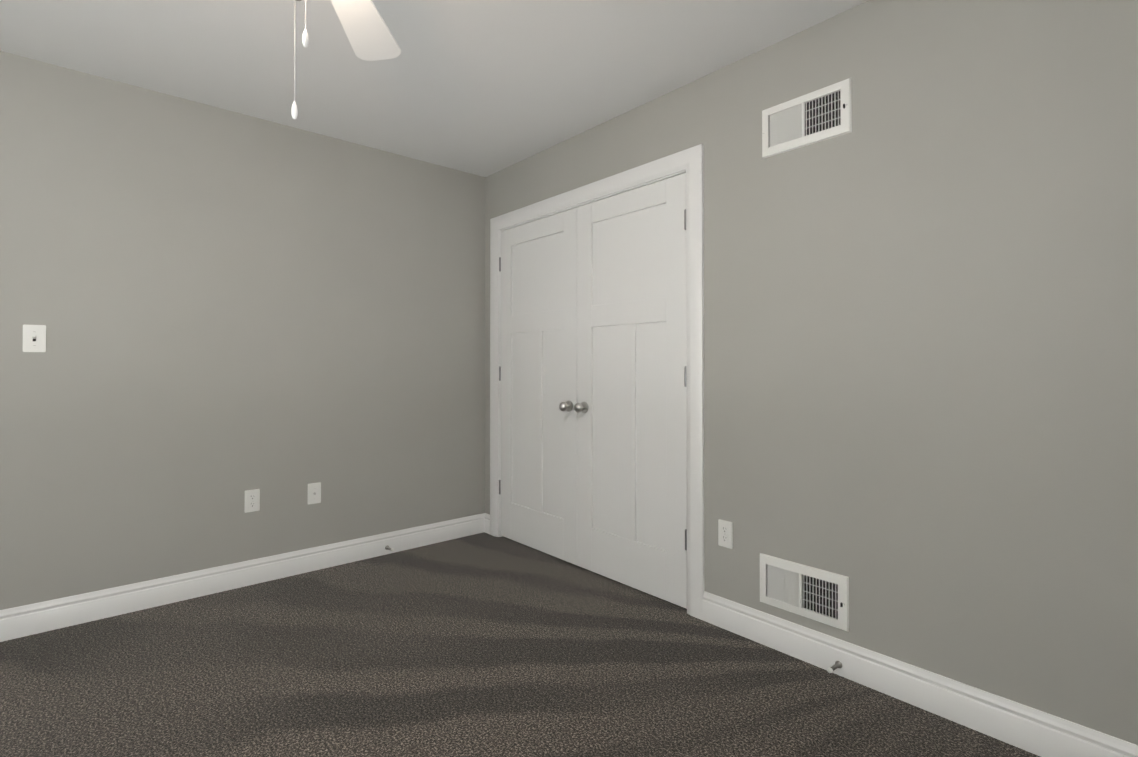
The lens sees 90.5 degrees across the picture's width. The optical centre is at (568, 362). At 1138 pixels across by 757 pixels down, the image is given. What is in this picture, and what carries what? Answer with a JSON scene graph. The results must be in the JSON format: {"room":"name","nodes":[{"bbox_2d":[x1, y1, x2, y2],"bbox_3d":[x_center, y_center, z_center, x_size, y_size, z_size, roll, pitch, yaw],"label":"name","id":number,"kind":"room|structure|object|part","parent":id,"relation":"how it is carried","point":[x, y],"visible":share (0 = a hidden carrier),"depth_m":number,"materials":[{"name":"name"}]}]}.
{"room":"empty bedroom","nodes":[
{"label":"empty bedroom","id":0,"kind":"room"},
{"bbox_2d":[0,51,484,641],"bbox_3d":[-2.010,-0.068,2.700,3.720,2.440,0.137,0,-1,-41],"label":"wall","id":1,"kind":"structure","parent":0,"point":[228,309],"depth_m":2.83,"materials":[{"name":"beige paint"}]},
{"bbox_2d":[23,324,45,351],"bbox_3d":[-2.269,-0.101,2.393,0.072,0.116,0.019,0,-1,-41],"label":"light switch","id":2,"kind":"object","parent":1,"relation":"attached to","point":[34,338],"visible":1,"depth_m":2.40,"materials":[{"name":"white plastic"}]},
{"bbox_2d":[245,489,259,512],"bbox_3d":[-1.649,0.722,2.936,0.070,0.114,0.008,0,-1,-41],"label":"outlet","id":3,"kind":"object","parent":1,"relation":"attached to","point":[252,500],"visible":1,"depth_m":2.93,"materials":[{"name":"white plastic"}]},
{"bbox_2d":[308,482,320,504],"bbox_3d":[-1.414,0.731,3.135,0.070,0.114,0.018,0,-1,-41],"label":"outlet","id":4,"kind":"object","parent":1,"relation":"attached to","point":[314,493],"visible":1,"depth_m":3.14,"materials":[{"name":"white plastic"}]},
{"bbox_2d":[0,0,867,176],"bbox_3d":[-1.764,-1.343,2.066,6.040,0.100,6.832,0,-1,-41],"label":"ceiling","id":5,"kind":"structure","parent":0,"point":[484,88],"depth_m":2.38,"materials":[{"name":"white paint"}]},
{"bbox_2d":[291,0,400,119],"bbox_3d":[-0.589,-0.924,1.235,1.280,0.754,1.239,0,-1,-41],"label":"fan","id":6,"kind":"object","parent":5,"relation":"hanging from","point":[368,33],"visible":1,"depth_m":1.75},
{"bbox_2d":[0,532,1039,756],"bbox_3d":[-1.764,1.196,2.044,6.040,0.100,6.832,0,-1,-41],"label":"floor","id":7,"kind":"structure","parent":0,"point":[483,644],"depth_m":2.03,"materials":[{"name":"grey carpet"}]},
{"bbox_2d":[484,0,1137,756],"bbox_3d":[0.744,-0.070,2.458,0.137,2.440,4.132,0,-1,-41],"label":"wall","id":8,"kind":"structure","parent":0,"point":[921,356],"depth_m":1.85,"materials":[{"name":"beige paint"}]},
{"bbox_2d":[490,144,703,619],"bbox_3d":[0.062,0.090,3.197,0.186,2.132,1.714,0,-1,-41],"label":"double door","id":9,"kind":"structure","parent":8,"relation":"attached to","point":[638,186],"depth_m":3.01,"materials":[{"name":"white paint"}]},
{"bbox_2d":[499,257,500,493],"bbox_3d":[-0.449,0.089,3.757,0.042,1.575,0.012,0,-1,-41],"label":"closet door left hinge","id":10,"kind":"object","parent":9,"relation":"attached to","point":[499,373],"visible":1,"depth_m":3.74,"materials":[{"name":"silver metal"}]},
{"bbox_3d":[-0.024,0.252,3.205,0.068,0.065,0.065,0,-1,-41],"label":"knob","id":11,"kind":"part","parent":9,"relation":"part of","materials":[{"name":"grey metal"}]},
{"bbox_3d":[0.061,0.251,3.109,0.068,0.065,0.065,0,-1,-41],"label":"knob","id":12,"kind":"part","parent":9,"relation":"part of","materials":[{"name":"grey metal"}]},
{"bbox_2d":[684,209,686,549],"bbox_3d":[0.551,0.079,2.616,0.042,1.575,0.012,0,-1,-41],"label":"closet door right hinge","id":13,"kind":"object","parent":9,"relation":"attached to","point":[685,379],"visible":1,"depth_m":2.60,"materials":[{"name":"silver metal"}]},
{"bbox_2d":[718,519,732,548],"bbox_3d":[0.676,0.745,2.443,0.008,0.114,0.070,0,-1,-41],"label":"outlet","id":14,"kind":"object","parent":8,"relation":"attached to","point":[725,533],"visible":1,"depth_m":2.44,"materials":[{"name":"white plastic"}]},
{"bbox_2d":[760,553,848,631],"bbox_3d":[0.896,0.885,2.182,0.020,0.200,0.355,0,-1,-41],"label":"air vent","id":15,"kind":"object","parent":8,"relation":"in","point":[817,594],"visible":1,"depth_m":2.17,"materials":[{"name":"white plastic"}]},
{"bbox_2d":[762,78,851,158],"bbox_3d":[0.907,-0.938,2.185,0.020,0.200,0.355,0,-1,-41],"label":"air vent","id":16,"kind":"object","parent":8,"relation":"in","point":[822,114],"visible":1,"depth_m":2.17,"materials":[{"name":"white plastic"}]},
{"bbox_2d":[827,661,841,672],"bbox_3d":[0.958,1.106,2.038,0.083,0.026,0.026,0,-1,-41],"label":"stopper","id":17,"kind":"object","parent":8,"relation":"attached to","point":[838,664],"depth_m":2.04,"materials":[{"name":"silver metal"}]}
]}

